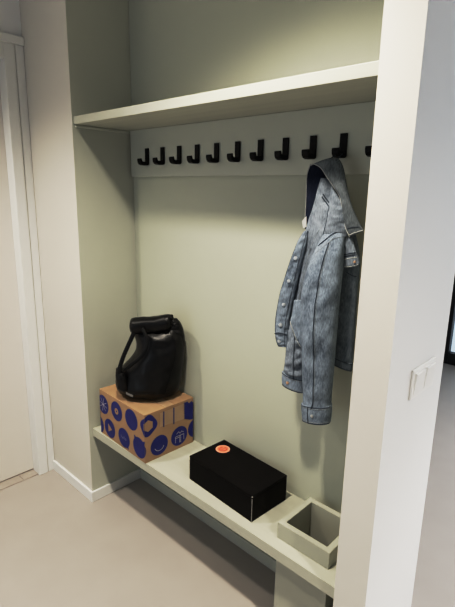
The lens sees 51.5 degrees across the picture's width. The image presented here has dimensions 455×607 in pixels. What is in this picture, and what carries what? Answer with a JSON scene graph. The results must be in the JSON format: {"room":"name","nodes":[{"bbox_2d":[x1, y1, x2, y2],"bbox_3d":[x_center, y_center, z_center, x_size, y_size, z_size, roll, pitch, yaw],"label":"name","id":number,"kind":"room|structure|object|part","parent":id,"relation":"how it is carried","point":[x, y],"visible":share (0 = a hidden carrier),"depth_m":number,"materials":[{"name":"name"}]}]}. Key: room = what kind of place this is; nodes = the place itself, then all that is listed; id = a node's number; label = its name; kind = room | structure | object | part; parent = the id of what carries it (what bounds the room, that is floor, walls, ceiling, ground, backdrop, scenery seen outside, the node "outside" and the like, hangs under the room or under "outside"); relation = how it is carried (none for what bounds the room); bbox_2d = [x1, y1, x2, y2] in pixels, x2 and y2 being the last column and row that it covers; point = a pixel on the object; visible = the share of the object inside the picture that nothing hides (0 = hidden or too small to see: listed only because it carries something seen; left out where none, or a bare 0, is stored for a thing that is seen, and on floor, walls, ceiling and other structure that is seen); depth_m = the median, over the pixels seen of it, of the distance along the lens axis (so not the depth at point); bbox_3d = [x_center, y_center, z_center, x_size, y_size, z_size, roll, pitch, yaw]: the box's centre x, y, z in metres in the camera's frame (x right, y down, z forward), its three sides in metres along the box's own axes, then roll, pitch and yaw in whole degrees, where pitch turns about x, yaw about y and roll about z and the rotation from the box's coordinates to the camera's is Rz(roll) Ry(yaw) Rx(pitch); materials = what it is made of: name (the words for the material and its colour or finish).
{"room":"entrance hallway","nodes":[
{"label":"entrance hallway","id":0,"kind":"room"},
{"bbox_2d":[0,0,21,36],"bbox_3d":[-1.980,-0.099,1.434,0.120,2.560,3.582,14,18,42],"label":"wall","id":1,"kind":"structure","parent":0,"point":[10,21],"depth_m":2.12,"materials":[{"name":"white paint"}]},
{"bbox_2d":[0,32,23,45],"bbox_3d":[-1.292,-1.121,1.803,0.024,0.036,1.024,14,18,42],"label":"trim","id":2,"kind":"structure","parent":1,"relation":"attached to","point":[4,37],"depth_m":2.12,"materials":[{"name":"white paint"}]},
{"bbox_2d":[0,92,32,481],"bbox_3d":[-1.349,-0.027,2.123,0.102,2.103,0.855,14,18,42],"label":"door","id":3,"kind":"structure","parent":1,"relation":"in","point":[16,458],"depth_m":2.46,"materials":[{"name":"paint"}]},
{"bbox_2d":[0,41,53,474],"bbox_3d":[-1.335,-0.050,2.089,0.075,2.182,1.014,14,18,42],"label":"trim","id":4,"kind":"structure","parent":1,"relation":"attached to","point":[13,90],"depth_m":2.35,"materials":[{"name":"white paint"}]},
{"bbox_2d":[19,0,139,490],"bbox_3d":[-0.681,-0.303,2.384,0.413,2.560,0.382,14,18,42],"label":"wall","id":5,"kind":"structure","parent":0,"point":[77,52],"depth_m":2.19,"materials":[{"name":"beige paint"}]},
{"bbox_2d":[53,460,93,501],"bbox_3d":[-0.832,0.947,2.528,0.414,0.056,0.012,14,18,42],"label":"baseboard","id":6,"kind":"structure","parent":5,"relation":"attached to","point":[58,468],"depth_m":2.50,"materials":[{"name":"white paint"}]},
{"bbox_2d":[75,125,129,133],"bbox_3d":[-0.544,-0.773,2.094,0.010,0.012,0.286,14,18,42],"label":"trim","id":7,"kind":"structure","parent":5,"relation":"attached to","point":[76,126],"depth_m":2.08,"materials":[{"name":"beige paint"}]},
{"bbox_2d":[93,468,141,500],"bbox_3d":[-0.579,0.958,2.503,0.012,0.056,0.299,14,18,42],"label":"baseboard","id":8,"kind":"structure","parent":5,"relation":"attached to","point":[135,475],"depth_m":2.49,"materials":[{"name":"white paint"}]},
{"bbox_2d":[129,2,137,316],"bbox_3d":[0.070,-0.171,1.891,1.377,2.560,0.079,14,18,42],"label":"wall","id":9,"kind":"structure","parent":0,"point":[129,2],"depth_m":2.26,"materials":[{"name":"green paint"}]},
{"bbox_2d":[141,469,275,571],"bbox_3d":[-0.101,1.027,2.253,1.038,0.056,0.012,14,18,42],"label":"baseboard","id":10,"kind":"structure","parent":9,"relation":"attached to","point":[261,556],"depth_m":2.21,"materials":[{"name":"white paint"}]},
{"bbox_2d":[93,425,336,598],"bbox_3d":[-0.073,0.733,1.971,1.376,0.040,0.280,14,18,42],"label":"bench","id":11,"kind":"object","parent":9,"relation":"attached to","point":[172,468],"visible":0.36,"depth_m":1.75,"materials":[{"name":"white wood"}]},
{"bbox_2d":[99,384,192,462],"bbox_3d":[-0.386,0.528,2.228,0.271,0.227,0.373,-12,19,-43],"label":"cardboard box","id":12,"kind":"object","parent":11,"relation":"on","point":[149,429],"visible":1,"depth_m":2.11,"materials":[{"name":"brown cardboard"}]},
{"bbox_2d":[115,314,184,398],"bbox_3d":[-0.352,0.219,2.137,0.313,0.384,0.238,-2,14,-14],"label":"backpack","id":13,"kind":"object","parent":12,"relation":"on","point":[154,370],"visible":1,"depth_m":2.05,"materials":[{"name":"black leather"}]},
{"bbox_2d":[189,440,286,522],"bbox_3d":[0.036,0.684,1.860,0.196,0.110,0.354,-11,18,-42],"label":"box","id":14,"kind":"object","parent":11,"relation":"on","point":[245,483],"visible":1,"depth_m":1.79,"materials":[{"name":"black cardboard"}]},
{"bbox_3d":[0.036,0.638,1.850,0.193,0.010,0.353,-11,18,-42],"label":"lid","id":15,"kind":"part","parent":14,"relation":"part of","materials":[{"name":"black cardboard"}]},
{"bbox_2d":[74,60,378,130],"bbox_3d":[-0.050,-0.676,1.631,1.376,0.032,0.296,14,18,42],"label":"wall shelf","id":16,"kind":"object","parent":9,"relation":"attached to","point":[357,83],"visible":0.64,"depth_m":1.43,"materials":[{"name":"white painted wood"}]},
{"bbox_2d":[134,174,369,512],"bbox_3d":[0.038,0.199,1.946,1.361,1.814,0.004,14,18,42],"label":"wall panel","id":17,"kind":"object","parent":9,"relation":"attached to","point":[214,253],"depth_m":1.90,"materials":[{"name":"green paint"}]},
{"bbox_2d":[130,101,375,176],"bbox_3d":[0.046,-0.581,1.751,1.364,0.205,0.016,14,18,42],"label":"hook rail","id":18,"kind":"object","parent":9,"relation":"attached to","point":[357,119],"visible":0.56,"depth_m":1.67,"materials":[{"name":"white painted wood"},{"name":"black metal"}]},
{"bbox_2d":[137,148,148,165],"bbox_3d":[-0.376,-0.655,2.102,0.025,0.074,0.050,14,18,42],"label":"coat hook","id":19,"kind":"object","parent":18,"relation":"attached to","point":[139,160],"visible":1,"depth_m":2.11,"materials":[{"name":"black metal"}]},
{"bbox_2d":[152,147,164,164],"bbox_3d":[-0.297,-0.635,2.028,0.025,0.074,0.050,14,18,42],"label":"coat hook","id":20,"kind":"object","parent":18,"relation":"attached to","point":[162,149],"visible":1,"depth_m":2.03,"materials":[{"name":"black metal"}]},
{"bbox_2d":[169,146,181,163],"bbox_3d":[-0.217,-0.616,1.954,0.025,0.074,0.050,14,18,42],"label":"coat hook","id":21,"kind":"object","parent":18,"relation":"attached to","point":[172,160],"visible":1,"depth_m":1.96,"materials":[{"name":"black metal"}]},
{"bbox_2d":[187,144,199,163],"bbox_3d":[-0.137,-0.597,1.880,0.025,0.074,0.050,14,18,42],"label":"coat hook","id":22,"kind":"object","parent":18,"relation":"attached to","point":[190,159],"visible":1,"depth_m":1.88,"materials":[{"name":"black metal"}]},
{"bbox_2d":[206,143,218,162],"bbox_3d":[-0.057,-0.578,1.806,0.025,0.074,0.050,14,18,42],"label":"coat hook","id":23,"kind":"object","parent":18,"relation":"attached to","point":[209,158],"visible":1,"depth_m":1.81,"materials":[{"name":"black metal"}]},
{"bbox_2d":[227,141,240,161],"bbox_3d":[0.023,-0.559,1.732,0.025,0.074,0.050,14,18,42],"label":"coat hook","id":24,"kind":"object","parent":18,"relation":"attached to","point":[230,158],"visible":1,"depth_m":1.74,"materials":[{"name":"black metal"}]},
{"bbox_2d":[249,139,263,160],"bbox_3d":[0.102,-0.540,1.659,0.025,0.074,0.050,14,18,42],"label":"coat hook","id":25,"kind":"object","parent":18,"relation":"attached to","point":[260,151],"visible":1,"depth_m":1.66,"materials":[{"name":"black metal"}]},
{"bbox_2d":[274,137,288,159],"bbox_3d":[0.182,-0.520,1.585,0.025,0.074,0.050,14,18,42],"label":"coat hook","id":26,"kind":"object","parent":18,"relation":"attached to","point":[284,155],"visible":1,"depth_m":1.59,"materials":[{"name":"black metal"}]},
{"bbox_2d":[302,135,316,158],"bbox_3d":[0.262,-0.501,1.510,0.025,0.074,0.050,14,18,42],"label":"coat hook","id":27,"kind":"object","parent":18,"relation":"attached to","point":[310,153],"visible":1,"depth_m":1.51,"materials":[{"name":"black metal"}]},
{"bbox_2d":[332,133,347,157],"bbox_3d":[0.342,-0.482,1.437,0.025,0.074,0.050,14,18,42],"label":"coat hook","id":28,"kind":"object","parent":18,"relation":"attached to","point":[342,148],"visible":0.91,"depth_m":1.44,"materials":[{"name":"black metal"}]},
{"bbox_2d":[274,153,363,424],"bbox_3d":[0.294,-0.036,1.500,0.254,0.857,0.150,14,18,42],"label":"denim jacket","id":29,"kind":"object","parent":28,"relation":"hanging from","point":[315,319],"visible":1,"depth_m":1.46,"materials":[{"name":"blue fabric"}]},
{"bbox_3d":[0.286,-0.115,1.492,0.175,0.547,0.071,8,15,26],"label":"panel","id":30,"kind":"part","parent":29,"relation":"part of","materials":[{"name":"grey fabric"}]},
{"bbox_3d":[0.370,-0.030,1.495,0.090,0.452,0.056,14,18,42],"label":"panel","id":31,"kind":"part","parent":29,"relation":"part of","materials":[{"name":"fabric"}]},
{"bbox_2d":[365,146,371,156],"bbox_3d":[0.422,-0.463,1.363,0.025,0.074,0.050,14,18,42],"label":"coat hook","id":32,"kind":"object","parent":18,"relation":"attached to","point":[368,149],"visible":0.3,"depth_m":1.35,"materials":[{"name":"black metal"}]},
{"bbox_2d":[129,0,383,105],"bbox_3d":[0.061,-1.061,1.645,1.361,0.715,0.004,14,18,42],"label":"wall panel","id":33,"kind":"object","parent":9,"relation":"attached to","point":[179,48],"depth_m":1.69,"materials":[{"name":"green paint"}]},
{"bbox_2d":[0,363,454,606],"bbox_3d":[0.678,1.320,1.423,5.800,0.100,6.800,14,18,42],"label":"floor","id":34,"kind":"structure","parent":0,"point":[133,545],"depth_m":2.08,"materials":[{"name":"beige concrete"}]},
{"bbox_2d":[0,469,37,489],"bbox_3d":[-1.380,1.003,2.364,0.113,0.004,0.831,14,18,42],"label":"threshold","id":35,"kind":"object","parent":34,"relation":"on","point":[30,473],"depth_m":2.57,"materials":[{"name":"wood"}]},
{"bbox_2d":[274,497,340,606],"bbox_3d":[0.307,0.969,1.656,0.202,0.460,0.192,14,18,42],"label":"umbrella stand","id":36,"kind":"object","parent":34,"relation":"on","point":[312,528],"visible":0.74,"depth_m":1.61,"materials":[{"name":"beige concrete"}]},
{"bbox_2d":[333,0,454,606],"bbox_3d":[0.498,-0.020,1.290,0.098,2.560,0.382,14,18,42],"label":"wall","id":37,"kind":"structure","parent":0,"point":[408,269],"depth_m":1.19,"materials":[{"name":"beige paint"}]},
{"bbox_2d":[409,357,435,399],"bbox_3d":[0.552,0.210,1.325,0.013,0.088,0.157,14,18,42],"label":"light switch","id":38,"kind":"object","parent":37,"relation":"attached to","point":[422,376],"visible":1,"depth_m":1.31,"materials":[{"name":"plastic"}]},
{"bbox_3d":[2.970,-0.486,3.427,5.800,2.560,0.140,14,18,42],"label":"wall","id":39,"kind":"structure","parent":0,"visible":0},
{"bbox_2d":[443,277,454,365],"bbox_3d":[2.925,-0.333,3.441,2.430,2.245,0.070,14,18,42],"label":"window","id":40,"kind":"structure","parent":39,"relation":"in","point":[449,356],"depth_m":4.38,"materials":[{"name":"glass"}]}
]}

